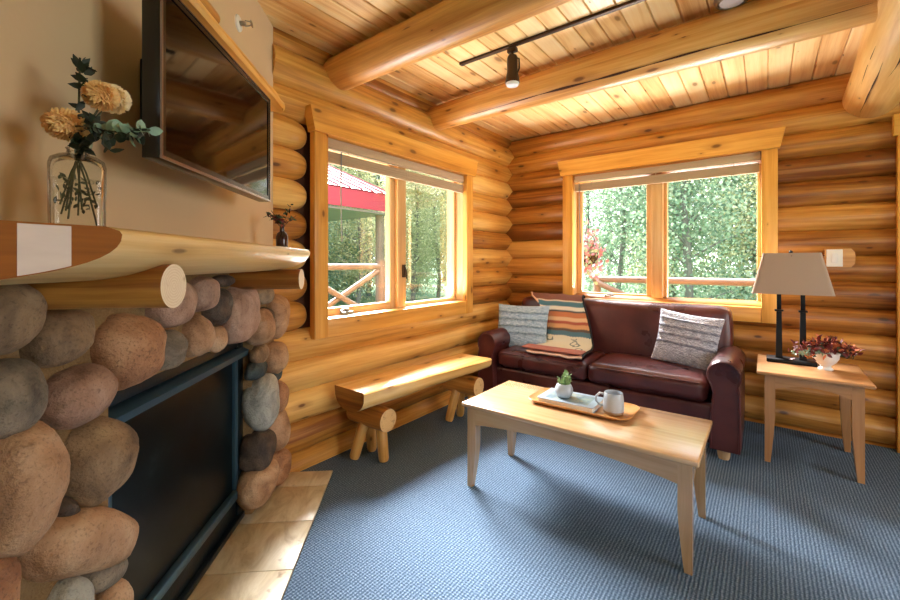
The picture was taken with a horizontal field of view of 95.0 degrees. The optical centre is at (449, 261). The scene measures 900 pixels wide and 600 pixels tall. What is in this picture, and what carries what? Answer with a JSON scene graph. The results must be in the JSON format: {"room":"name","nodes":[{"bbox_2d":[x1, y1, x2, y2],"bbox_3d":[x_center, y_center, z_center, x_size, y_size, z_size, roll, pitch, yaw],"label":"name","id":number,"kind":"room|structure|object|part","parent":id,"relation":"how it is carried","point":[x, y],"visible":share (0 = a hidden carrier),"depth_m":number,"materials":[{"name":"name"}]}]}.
{"room":"cabin living room","nodes":[
{"label":"cabin living room","id":0,"kind":"room"},
{"bbox_2d":[0,0,272,245],"bbox_3d":[-1.158,-0.040,1.264,0.500,2.560,2.750,0,0,-5],"label":"wall","id":1,"kind":"structure","parent":0,"point":[39,39],"depth_m":1.04,"materials":[{"name":"beige paint"}]},
{"bbox_2d":[140,0,270,201],"bbox_3d":[-0.817,-0.465,1.350,0.190,0.428,0.735,0,0,-5],"label":"television","id":2,"kind":"object","parent":1,"relation":"attached to","point":[214,119],"visible":0.99,"depth_m":1.18,"materials":[{"name":"black plastic"}]},
{"bbox_2d":[181,0,284,111],"bbox_3d":[-0.874,-0.835,1.525,0.106,0.040,1.425,0,0,-5],"label":"ledge","id":3,"kind":"object","parent":1,"relation":"attached to","point":[196,7],"visible":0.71,"depth_m":1.59,"materials":[{"name":"brown wood"}]},
{"bbox_2d":[200,0,219,23],"bbox_3d":[-0.866,-0.887,1.438,0.066,0.066,0.130,0,0,-5],"label":"log slice","id":4,"kind":"object","parent":3,"relation":"on","point":[206,3],"visible":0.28,"depth_m":1.44,"materials":[{"name":"brown wood"}]},
{"bbox_2d":[235,14,252,31],"bbox_3d":[-0.923,-1.075,1.857,0.062,0.072,0.072,0,0,-5],"label":"sprinkler","id":5,"kind":"object","parent":1,"relation":"attached to","point":[239,23],"visible":1,"depth_m":1.85,"materials":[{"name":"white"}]},
{"bbox_2d":[273,27,513,472],"bbox_3d":[-0.179,-0.027,3.507,0.247,2.729,2.905,0,0,37],"label":"wall","id":6,"kind":"structure","parent":0,"point":[321,429],"depth_m":2.82,"materials":[{"name":"brown wood"}]},
{"bbox_2d":[293,123,309,328],"bbox_3d":[-0.360,0.010,3.315,0.075,2.660,3.030,0,0,37],"label":"trim","id":7,"kind":"structure","parent":6,"relation":"attached to","point":[304,151],"depth_m":2.56,"materials":[{"name":"brown"}]},
{"bbox_2d":[305,104,477,339],"bbox_3d":[-0.383,-0.233,3.219,0.255,1.405,1.786,0,0,37],"label":"window","id":8,"kind":"structure","parent":6,"relation":"in","point":[325,321],"depth_m":3.09,"materials":[{"name":"brown wood"}]},
{"bbox_3d":[-0.706,0.332,2.788,0.046,0.045,0.117,0,0,37],"label":"crank handle","id":9,"kind":"part","parent":8,"relation":"part of","materials":[{"name":"grey metal"}]},
{"bbox_3d":[-0.664,-0.217,2.934,0.055,1.145,0.705,0,0,37],"label":"sash","id":10,"kind":"part","parent":8,"relation":"part of","materials":[{"name":"brown wood"}]},
{"bbox_2d":[328,137,463,241],"bbox_3d":[-0.334,-0.458,3.182,0.050,0.656,1.488,0,0,37],"label":"blind","id":11,"kind":"object","parent":8,"relation":"attached to","point":[334,158],"visible":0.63,"depth_m":3.00,"materials":[{"name":"beige fabric"}]},
{"bbox_3d":[-0.181,-0.217,3.566,0.055,1.145,0.705,0,0,37],"label":"sash","id":12,"kind":"part","parent":8,"relation":"part of","materials":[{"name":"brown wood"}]},
{"bbox_2d":[257,0,864,140],"bbox_3d":[0.702,-1.370,0.238,5.600,0.100,7.230,0,0,37],"label":"ceiling","id":13,"kind":"structure","parent":0,"point":[333,27],"depth_m":2.66,"materials":[{"name":"brown wood"}]},
{"bbox_2d":[323,0,571,90],"bbox_3d":[0.286,-1.201,1.859,2.671,0.224,0.222,0,0,38],"label":"ceiling beam","id":14,"kind":"structure","parent":13,"relation":"attached to","point":[446,25],"depth_m":2.09,"materials":[{"name":"brown wood"}]},
{"bbox_2d":[459,0,645,87],"bbox_3d":[0.715,-1.191,2.242,1.624,0.258,0.088,0,0,37],"label":"track light","id":15,"kind":"object","parent":13,"relation":"attached to","point":[512,80],"visible":1,"depth_m":2.46,"materials":[{"name":"brown metal"}]},
{"bbox_2d":[427,0,877,129],"bbox_3d":[0.870,-1.184,2.622,2.673,0.249,0.251,0,0,40],"label":"ceiling beam","id":16,"kind":"structure","parent":13,"relation":"attached to","point":[753,26],"depth_m":2.23,"materials":[{"name":"brown wood"}]},
{"bbox_2d":[713,0,747,9],"bbox_3d":[1.381,-1.292,2.015,0.156,0.056,0.156,0,0,37],"label":"recessed light","id":17,"kind":"object","parent":13,"relation":"in","point":[719,4],"visible":1,"depth_m":2.03,"materials":[{"name":"silver metal"}]},
{"bbox_2d":[842,0,899,117],"bbox_3d":[0.721,-1.120,0.198,0.313,0.315,6.794,0,0,39],"label":"ceiling beam","id":18,"kind":"structure","parent":13,"relation":"attached to","point":[872,90],"depth_m":2.15,"materials":[{"name":"brown wood"}]},
{"bbox_2d":[283,396,899,599],"bbox_3d":[0.671,1.300,0.198,5.600,0.120,7.130,0,0,37],"label":"floor","id":19,"kind":"structure","parent":0,"point":[549,519],"depth_m":1.93,"materials":[{"name":"blue carpet"}]},
{"bbox_2d":[0,273,291,599],"bbox_3d":[-0.987,0.605,1.136,0.419,1.270,2.468,0,0,-5],"label":"stone fireplace","id":20,"kind":"object","parent":19,"relation":"on","point":[135,443],"visible":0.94,"depth_m":1.11,"materials":[{"name":"stone"}]},
{"bbox_2d":[0,220,309,309],"bbox_3d":[-0.754,0.031,1.057,0.372,0.177,1.726,0,0,-5],"label":"mantel shelf","id":21,"kind":"object","parent":20,"relation":"attached to","point":[72,266],"visible":0.9,"depth_m":0.80,"materials":[{"name":"brown wood"}]},
{"bbox_2d":[39,54,162,225],"bbox_3d":[-0.665,-0.235,0.781,0.221,0.355,0.146,0,0,37],"label":"flower vase","id":22,"kind":"object","parent":21,"relation":"on","point":[84,129],"visible":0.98,"depth_m":0.79,"materials":[{"name":"clear glass"}]},
{"bbox_3d":[-0.722,-0.138,0.800,0.084,0.162,0.084,0,0,-42],"label":"vase glass","id":23,"kind":"part","parent":22,"relation":"part of","materials":[{"name":"clear glass"}]},
{"bbox_3d":[-0.722,-0.239,0.807,0.066,0.334,0.096,0,0,-16],"label":"stem","id":24,"kind":"part","parent":22,"relation":"part of","materials":[{"name":"green plant"}]},
{"bbox_2d":[265,204,296,246],"bbox_3d":[-0.801,-0.167,1.953,0.128,0.220,0.116,0,0,37],"label":"bottle vase","id":25,"kind":"object","parent":21,"relation":"on","point":[281,237],"visible":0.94,"depth_m":1.94,"materials":[{"name":"brown glass"}]},
{"bbox_3d":[-0.795,-0.113,1.950,0.054,0.112,0.054,0,0,37],"label":"bottle glass","id":26,"kind":"part","parent":25,"relation":"part of","materials":[{"name":"brown glass"}]},
{"bbox_3d":[-0.988,0.772,1.528,0.010,0.635,0.810,0,0,-5],"label":"fire glass","id":27,"kind":"part","parent":20,"relation":"part of","materials":[{"name":"black glass"}]},
{"bbox_3d":[-0.972,0.777,1.530,0.033,0.645,0.830,0,0,-5],"label":"glass frame","id":28,"kind":"part","parent":20,"relation":"part of","materials":[{"name":"blue"}]},
{"bbox_2d":[108,347,248,421],"bbox_3d":[-0.956,0.431,1.531,0.054,0.047,0.890,0,0,-5],"label":"fireplace frame","id":29,"kind":"structure","parent":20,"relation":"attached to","point":[135,404],"depth_m":1.38,"materials":[{"name":"black metal"}]},
{"bbox_2d":[187,470,332,599],"bbox_3d":[-0.763,1.230,1.165,0.351,0.017,2.490,0,0,-5],"label":"hearth","id":30,"kind":"object","parent":19,"relation":"on","point":[258,561],"visible":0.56,"depth_m":1.77,"materials":[{"name":"brown tile"}]},
{"bbox_2d":[335,353,491,462],"bbox_3d":[-0.198,1.004,2.921,0.338,0.477,1.234,0,0,43],"label":"bench","id":31,"kind":"object","parent":19,"relation":"on","point":[361,398],"visible":0.94,"depth_m":2.65,"materials":[{"name":"brown wood"}]},
{"bbox_3d":[-0.571,1.121,2.604,0.123,0.243,0.067,0,0,-14],"label":"leg","id":32,"kind":"part","parent":31,"relation":"part of","materials":[{"name":"brown wood"}]},
{"bbox_3d":[-0.513,1.121,2.680,0.067,0.243,0.123,0,0,-1],"label":"leg","id":33,"kind":"part","parent":31,"relation":"part of","materials":[{"name":"brown wood"}]},
{"bbox_3d":[-0.421,1.121,2.562,0.082,0.232,0.067,0,0,4],"label":"leg","id":34,"kind":"part","parent":31,"relation":"part of","materials":[{"name":"brown wood"}]},
{"bbox_3d":[-0.192,0.833,2.916,0.306,0.135,1.230,0,0,42],"label":"seat","id":35,"kind":"part","parent":31,"relation":"part of","materials":[{"name":"brown wood"}]},
{"bbox_3d":[0.025,1.112,3.219,0.123,0.260,0.068,0,0,-14],"label":"leg","id":36,"kind":"part","parent":31,"relation":"part of","materials":[{"name":"brown wood"}]},
{"bbox_3d":[0.083,1.112,3.295,0.068,0.260,0.123,0,0,-1],"label":"leg","id":37,"kind":"part","parent":31,"relation":"part of","materials":[{"name":"brown wood"}]},
{"bbox_2d":[461,380,712,575],"bbox_3d":[0.674,1.008,2.149,1.135,0.465,0.537,0,0,37],"label":"coffee table","id":38,"kind":"object","parent":19,"relation":"on","point":[670,446],"visible":0.96,"depth_m":1.94,"materials":[{"name":"brown wood"}]},
{"bbox_3d":[0.133,1.020,2.290,0.052,0.441,0.052,0,0,37],"label":"leg","id":39,"kind":"part","parent":38,"relation":"part of","materials":[{"name":"brown wood"}]},
{"bbox_3d":[0.396,1.020,2.634,0.052,0.441,0.052,0,0,37],"label":"leg","id":40,"kind":"part","parent":38,"relation":"part of","materials":[{"name":"brown wood"}]},
{"bbox_2d":[528,388,639,420],"bbox_3d":[0.709,0.763,2.215,0.544,0.024,0.268,0,0,37],"label":"serving tray","id":41,"kind":"object","parent":38,"relation":"on","point":[630,410],"visible":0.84,"depth_m":2.12,"materials":[{"name":"brown wood"}]},
{"bbox_2d":[537,388,602,412],"bbox_3d":[0.658,0.752,2.247,0.304,0.031,0.206,0,0,36],"label":"book","id":42,"kind":"object","parent":41,"relation":"on","point":[578,401],"visible":0.66,"depth_m":2.20,"materials":[{"name":"white paper"}]},
{"bbox_2d":[555,369,572,398],"bbox_3d":[0.622,0.665,2.249,0.096,0.144,0.096,0,0,37],"label":"succulent pot","id":43,"kind":"object","parent":42,"relation":"on","point":[563,388],"visible":1,"depth_m":2.22,"materials":[{"name":"white ceramic"}]},
{"bbox_3d":[0.622,0.700,2.249,0.096,0.075,0.096,0,0,37],"label":"pot","id":44,"kind":"part","parent":43,"relation":"part of","materials":[{"name":"white ceramic"}]},
{"bbox_2d":[595,390,623,415],"bbox_3d":[0.819,0.714,2.106,0.134,0.104,0.101,0,0,37],"label":"mug","id":45,"kind":"object","parent":41,"relation":"on","point":[613,400],"visible":1,"depth_m":2.06,"materials":[{"name":"beige ceramic"}]},
{"bbox_3d":[0.768,0.702,2.114,0.044,0.073,0.012,0,0,16],"label":"handle","id":46,"kind":"part","parent":45,"relation":"part of","materials":[{"name":"white ceramic"}]},
{"bbox_3d":[0.952,1.020,1.664,0.052,0.441,0.052,0,0,37],"label":"leg","id":47,"kind":"part","parent":38,"relation":"part of","materials":[{"name":"brown wood"}]},
{"bbox_3d":[1.215,1.020,2.008,0.052,0.441,0.052,0,0,37],"label":"leg","id":48,"kind":"part","parent":38,"relation":"part of","materials":[{"name":"brown wood"}]},
{"bbox_2d":[478,296,745,459],"bbox_3d":[1.248,0.786,3.389,1.914,0.908,0.815,0,0,37],"label":"leather sofa","id":49,"kind":"object","parent":19,"relation":"on","point":[624,332],"visible":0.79,"depth_m":3.08,"materials":[{"name":"brown leather"}]},
{"bbox_3d":[0.539,0.894,3.886,0.184,0.572,0.732,0,0,37],"label":"armrest","id":50,"kind":"part","parent":49,"relation":"part of","materials":[{"name":"red leather"}]},
{"bbox_2d":[498,303,549,346],"bbox_3d":[0.662,0.592,3.789,0.490,0.392,0.191,0,0,25],"label":"throw pillow","id":51,"kind":"object","parent":49,"relation":"on","point":[525,325],"visible":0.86,"depth_m":3.73,"materials":[{"name":"grey fabric"}]},
{"bbox_2d":[498,345,605,380],"bbox_3d":[0.876,0.834,3.545,0.776,0.173,0.570,0,0,37],"label":"seat cushion","id":52,"kind":"object","parent":49,"relation":"on","point":[515,359],"depth_m":3.34,"materials":[{"name":"red leather"}]},
{"bbox_2d":[522,291,593,359],"bbox_3d":[0.956,0.522,3.621,0.578,0.462,0.920,0,0,18],"label":"throw blanket","id":53,"kind":"object","parent":49,"relation":"on","point":[569,336],"visible":0.99,"depth_m":3.62,"materials":[{"name":"fabric"}]},
{"bbox_3d":[1.420,0.638,3.597,1.740,0.612,0.276,0,0,37],"label":"backrest","id":54,"kind":"part","parent":49,"relation":"part of","materials":[{"name":"red leather"}]},
{"bbox_2d":[588,353,710,400],"bbox_3d":[1.495,0.834,3.071,0.776,0.173,0.570,0,0,37],"label":"seat cushion","id":55,"kind":"object","parent":49,"relation":"on","point":[637,374],"depth_m":2.89,"materials":[{"name":"red leather"}]},
{"bbox_2d":[651,308,724,369],"bbox_3d":[1.746,0.573,3.039,0.175,0.429,0.466,0,0,-43],"label":"throw pillow","id":56,"kind":"object","parent":49,"relation":"on","point":[684,339],"visible":0.93,"depth_m":2.98,"materials":[{"name":"grey fabric"}]},
{"bbox_3d":[1.913,0.894,2.835,0.184,0.572,0.732,0,0,37],"label":"armrest","id":57,"kind":"part","parent":49,"relation":"part of","materials":[{"name":"red leather"}]},
{"bbox_2d":[757,354,875,483],"bbox_3d":[2.292,0.958,2.635,0.525,0.565,0.590,0,0,37],"label":"side table","id":58,"kind":"object","parent":19,"relation":"on","point":[848,381],"visible":0.99,"depth_m":2.48,"materials":[{"name":"brown wood"}]},
{"bbox_3d":[1.997,0.969,2.572,0.052,0.543,0.052,0,0,37],"label":"leg","id":59,"kind":"part","parent":58,"relation":"part of","materials":[{"name":"brown wood"}]},
{"bbox_2d":[752,250,834,366],"bbox_3d":[2.318,0.299,2.805,0.424,0.758,0.313,0,0,37],"label":"table lamp","id":60,"kind":"object","parent":58,"relation":"on","point":[802,274],"visible":0.98,"depth_m":2.72,"materials":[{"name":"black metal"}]},
{"bbox_3d":[2.247,0.413,2.814,0.048,0.476,0.048,0,0,37],"label":"post","id":61,"kind":"part","parent":60,"relation":"part of","materials":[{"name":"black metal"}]},
{"bbox_3d":[2.296,0.076,2.776,0.424,0.273,0.240,0,0,37],"label":"lamp shade","id":62,"kind":"part","parent":60,"relation":"part of","materials":[{"name":"beige fabric"}]},
{"bbox_3d":[2.345,0.413,2.738,0.048,0.476,0.048,0,0,37],"label":"post","id":63,"kind":"part","parent":60,"relation":"part of","materials":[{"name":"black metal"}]},
{"bbox_2d":[788,333,864,370],"bbox_3d":[2.356,0.567,2.608,0.472,0.216,0.236,0,0,-4],"label":"flower bowl","id":64,"kind":"object","parent":58,"relation":"on","point":[827,352],"visible":1,"depth_m":2.57,"materials":[{"name":"white ceramic"}]},
{"bbox_2d":[812,352,840,370],"bbox_3d":[2.366,0.622,2.596,0.140,0.106,0.140,0,0,37],"label":"bowl","id":65,"kind":"object","parent":58,"relation":"on","point":[825,364],"depth_m":2.56,"materials":[{"name":"white ceramic"}]},
{"bbox_3d":[2.587,0.969,2.697,0.052,0.543,0.052,0,0,37],"label":"leg","id":66,"kind":"part","parent":58,"relation":"part of","materials":[{"name":"brown wood"}]},
{"bbox_3d":[2.309,0.969,2.333,0.052,0.543,0.052,0,0,37],"label":"leg","id":67,"kind":"part","parent":58,"relation":"part of","materials":[{"name":"brown wood"}]},
{"bbox_2d":[505,72,899,448],"bbox_3d":[2.730,0.038,2.973,5.500,2.754,0.235,0,0,37],"label":"wall","id":68,"kind":"structure","parent":0,"point":[837,168],"depth_m":3.00,"materials":[{"name":"orange wood"}]},
{"bbox_2d":[557,126,785,323],"bbox_3d":[1.832,-0.265,3.638,1.751,1.450,0.255,0,0,37],"label":"window","id":69,"kind":"structure","parent":68,"relation":"in","point":[767,141],"depth_m":3.61,"materials":[{"name":"brown wood"}]},
{"bbox_3d":[1.553,-0.250,3.914,0.688,1.190,0.055,0,0,37],"label":"sash","id":70,"kind":"part","parent":69,"relation":"part of","materials":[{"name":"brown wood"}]},
{"bbox_2d":[574,152,759,242],"bbox_3d":[1.794,-0.513,3.589,1.453,0.656,0.050,0,0,37],"label":"blind","id":71,"kind":"object","parent":69,"relation":"attached to","point":[753,168],"visible":1,"depth_m":3.50,"materials":[{"name":"beige fabric"}]},
{"bbox_3d":[2.171,-0.250,3.442,0.688,1.190,0.055,0,0,37],"label":"sash","id":72,"kind":"part","parent":69,"relation":"part of","materials":[{"name":"brown wood"}]},
{"bbox_2d":[824,248,855,266],"bbox_3d":[2.712,-0.028,2.866,0.158,0.130,0.047,0,0,37],"label":"light switch","id":73,"kind":"object","parent":68,"relation":"attached to","point":[832,257],"visible":0.99,"depth_m":2.85,"materials":[{"name":"white plastic"}]},
{"bbox_3d":[2.683,-0.028,2.876,0.084,0.120,0.016,0,0,37],"label":"plate","id":74,"kind":"part","parent":73,"relation":"part of","materials":[{"name":"white plastic"}]},
{"bbox_2d":[892,114,899,452],"bbox_3d":[3.312,0.140,2.343,1.090,2.200,0.105,0,0,37],"label":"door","id":75,"kind":"structure","parent":68,"relation":"in","point":[896,117],"depth_m":2.67,"materials":[{"name":"brown wood"}]},
{"label":"outside","id":76,"kind":"structure","parent":0,"visible":0},
{"bbox_2d":[328,271,736,306],"bbox_3d":[4.336,1.965,9.272,120.000,0.050,140.000,0,0,37],"label":"ground","id":77,"kind":"structure","parent":76,"point":[429,296],"depth_m":23.86,"materials":[{"name":"green plant"}]},
{"bbox_2d":[328,221,355,300],"bbox_3d":[-7.102,-3.178,18.713,5.649,11.555,5.933,0,0,28],"label":"birch tree","id":78,"kind":"object","parent":77,"relation":"on","point":[355,221],"visible":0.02,"depth_m":19.20,"materials":[{"name":"green plant"}]},
{"bbox_2d":[328,164,365,304],"bbox_3d":[-5.827,-2.851,17.489,4.972,11.150,4.347,0,0,34],"label":"birch tree","id":79,"kind":"object","parent":77,"relation":"on","point":[331,278],"visible":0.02,"depth_m":17.63,"materials":[{"name":"green plant"}]},
{"bbox_2d":[328,164,371,299],"bbox_3d":[-6.014,-2.950,21.420,4.055,9.853,4.162,0,0,-22],"label":"spruce tree","id":80,"kind":"object","parent":77,"relation":"on","point":[365,293],"visible":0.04,"depth_m":21.01,"materials":[{"name":"green plant"}]},
{"bbox_2d":[328,165,384,301],"bbox_3d":[-5.475,-0.477,6.483,3.200,4.834,9.650,0,0,37],"label":"shelter","id":81,"kind":"object","parent":77,"relation":"on","point":[356,192],"visible":0.17,"depth_m":8.95,"materials":[{"name":"red metal"}]},
{"bbox_3d":[-1.603,0.430,9.407,0.200,3.020,0.200,0,0,37],"label":"post","id":82,"kind":"part","parent":81,"relation":"part of","materials":[{"name":"brown wood"}]},
{"bbox_2d":[337,173,384,296],"bbox_3d":[-4.710,-2.779,23.828,4.017,9.510,3.914,0,0,-26],"label":"spruce tree","id":83,"kind":"object","parent":77,"relation":"on","point":[373,176],"visible":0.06,"depth_m":23.19,"materials":[{"name":"green plant"}]},
{"bbox_2d":[328,164,415,303],"bbox_3d":[-4.313,-3.155,18.608,5.091,11.014,5.016,0,0,-38],"label":"birch tree","id":84,"kind":"object","parent":77,"relation":"on","point":[360,222],"visible":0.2,"depth_m":18.18,"materials":[{"name":"green plant"}]},
{"bbox_2d":[362,169,446,300],"bbox_3d":[-2.095,-3.413,20.561,5.270,11.570,5.348,0,0,1],"label":"birch tree","id":85,"kind":"object","parent":77,"relation":"on","point":[417,224],"visible":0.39,"depth_m":20.07,"materials":[{"name":"green plant"}]},
{"bbox_2d":[406,204,444,286],"bbox_3d":[-2.674,-3.789,32.581,5.639,12.381,5.723,0,0,-8],"label":"birch tree","id":86,"kind":"object","parent":77,"relation":"on","point":[443,204],"visible":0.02,"depth_m":32.59,"materials":[{"name":"green plant"}]},
{"bbox_2d":[406,173,445,292],"bbox_3d":[-2.176,-3.208,26.919,5.340,11.976,4.670,0,0,26],"label":"birch tree","id":87,"kind":"object","parent":77,"relation":"on","point":[417,290],"visible":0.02,"depth_m":26.85,"materials":[{"name":"green plant"}]},
{"bbox_2d":[406,184,445,293],"bbox_3d":[-2.183,-2.727,25.096,4.666,10.093,4.597,0,0,5],"label":"birch tree","id":88,"kind":"object","parent":77,"relation":"on","point":[410,270],"visible":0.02,"depth_m":24.77,"materials":[{"name":"green plant"}]},
{"bbox_2d":[406,175,446,297],"bbox_3d":[-0.541,-3.139,22.903,5.076,10.980,5.001,0,0,40],"label":"birch tree","id":89,"kind":"object","parent":77,"relation":"on","point":[444,247],"visible":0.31,"depth_m":22.47,"materials":[{"name":"green plant"}]},
{"bbox_2d":[430,178,446,281],"bbox_3d":[-0.572,-3.200,40.909,4.262,10.355,4.374,0,0,-33],"label":"spruce tree","id":90,"kind":"object","parent":77,"relation":"on","point":[442,178],"visible":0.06,"depth_m":40.39,"materials":[{"name":"green plant"}]},
{"bbox_2d":[584,188,636,292],"bbox_3d":[5.709,-2.641,17.260,4.158,10.664,4.755,0,0,22],"label":"birch tree","id":91,"kind":"object","parent":77,"relation":"on","point":[585,192],"visible":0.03,"depth_m":16.82,"materials":[{"name":"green plant"}]},
{"bbox_2d":[584,187,645,293],"bbox_3d":[7.819,-3.114,20.033,5.244,11.760,4.585,0,0,-32],"label":"birch tree","id":92,"kind":"object","parent":77,"relation":"on","point":[639,187],"visible":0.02,"depth_m":20.01,"materials":[{"name":"green plant"}]},
{"bbox_2d":[615,202,679,290],"bbox_3d":[10.816,-3.253,23.133,5.113,11.226,5.189,0,0,-33],"label":"birch tree","id":93,"kind":"object","parent":77,"relation":"on","point":[639,202],"visible":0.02,"depth_m":23.20,"materials":[{"name":"green plant"}]},
{"bbox_2d":[584,183,713,297],"bbox_3d":[5.387,-2.178,13.030,4.778,9.306,4.549,0,0,-12],"label":"birch tree","id":94,"kind":"object","parent":77,"relation":"on","point":[622,247],"visible":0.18,"depth_m":12.65,"materials":[{"name":"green plant"}]},
{"bbox_2d":[601,181,735,298],"bbox_3d":[9.084,-3.289,17.112,5.770,11.805,6.061,0,0,26],"label":"birch tree","id":95,"kind":"object","parent":77,"relation":"on","point":[708,181],"visible":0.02,"depth_m":16.93,"materials":[{"name":"green plant"}]},
{"bbox_2d":[599,177,740,297],"bbox_3d":[7.941,-3.724,15.346,5.575,12.240,5.658,0,0,35],"label":"birch tree","id":96,"kind":"object","parent":77,"relation":"on","point":[719,186],"visible":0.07,"depth_m":14.84,"materials":[{"name":"green plant"}]},
{"bbox_2d":[590,173,756,300],"bbox_3d":[6.317,-2.546,10.800,4.953,10.133,5.203,0,0,36],"label":"birch tree","id":97,"kind":"object","parent":77,"relation":"on","point":[681,196],"visible":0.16,"depth_m":10.71,"materials":[{"name":"green plant"}]},
{"bbox_2d":[673,173,756,300],"bbox_3d":[10.249,-2.744,13.745,5.432,10.578,5.171,0,0,-23],"label":"birch tree","id":98,"kind":"object","parent":77,"relation":"on","point":[736,182],"visible":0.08,"depth_m":13.69,"materials":[{"name":"green plant"}]},
{"bbox_2d":[678,178,751,292],"bbox_3d":[17.083,-3.757,26.295,5.607,12.312,5.691,0,0,25],"label":"birch tree","id":99,"kind":"object","parent":77,"relation":"on","point":[706,178],"visible":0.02,"depth_m":26.00,"materials":[{"name":"green plant"}]},
{"bbox_2d":[691,174,756,300],"bbox_3d":[8.851,-2.507,10.906,4.446,9.618,4.381,0,0,41],"label":"birch tree","id":100,"kind":"object","parent":77,"relation":"on","point":[754,185],"visible":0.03,"depth_m":11.58,"materials":[{"name":"green plant"}]},
{"bbox_2d":[694,180,756,294],"bbox_3d":[14.445,-4.044,20.085,6.205,13.915,5.426,0,0,-33],"label":"birch tree","id":101,"kind":"object","parent":77,"relation":"on","point":[723,180],"visible":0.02,"depth_m":20.30,"materials":[{"name":"green plant"}]},
{"bbox_2d":[695,174,756,298],"bbox_3d":[11.331,-2.917,15.439,5.632,10.970,5.362,0,0,35],"label":"birch tree","id":102,"kind":"object","parent":77,"relation":"on","point":[711,181],"visible":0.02,"depth_m":15.78,"materials":[{"name":"green plant"}]},
{"bbox_3d":[1.007,1.620,1.748,8.150,0.640,8.000,0,0,37],"label":"floor","id":103,"kind":"structure","parent":77,"relation":"on","visible":0},
{"bbox_2d":[328,261,384,306],"bbox_3d":[-2.418,0.660,3.726,0.130,1.360,4.982,0,0,37],"label":"log railing","id":104,"kind":"object","parent":103,"relation":"on","point":[379,268],"visible":0.19,"depth_m":5.32,"materials":[{"name":"brown wood"}]},
{"bbox_3d":[-2.446,0.060,3.695,0.083,0.083,4.900,0,0,37],"label":"rail","id":105,"kind":"part","parent":104,"relation":"part of","materials":[{"name":"brown wood"}]},
{"bbox_3d":[-0.945,0.660,5.658,0.123,1.360,0.124,0,0,37],"label":"post","id":106,"kind":"part","parent":104,"relation":"part of","materials":[{"name":"brown wood"}]},
{"bbox_2d":[593,276,754,292],"bbox_3d":[3.602,0.766,4.649,3.950,1.147,0.142,0,0,37],"label":"log railing","id":107,"kind":"object","parent":103,"relation":"on","point":[613,279],"visible":0.33,"depth_m":5.19,"materials":[{"name":"brown wood"}]},
{"bbox_3d":[2.084,0.810,5.832,0.100,1.060,0.104,0,0,37],"label":"post","id":108,"kind":"part","parent":107,"relation":"part of","materials":[{"name":"brown wood"}]},
{"bbox_3d":[3.614,0.240,4.664,3.950,0.094,0.093,0,0,37],"label":"rail","id":109,"kind":"part","parent":107,"relation":"part of","materials":[{"name":"brown wood"}]},
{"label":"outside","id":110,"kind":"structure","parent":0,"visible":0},
{"bbox_2d":[584,217,608,284],"bbox_3d":[1.759,-0.475,5.230,0.466,1.711,0.527,0,0,37],"label":"hanging flower basket","id":111,"kind":"object","parent":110,"point":[591,256],"visible":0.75,"depth_m":5.14,"materials":[{"name":"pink plant"}]},
{"bbox_2d":[584,256,597,264],"bbox_3d":[1.755,-0.020,5.204,0.240,0.120,0.236,0,0,37],"label":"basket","id":112,"kind":"object","parent":111,"relation":"on","point":[594,259],"depth_m":5.11,"materials":[{"name":"black wicker"}]}
]}

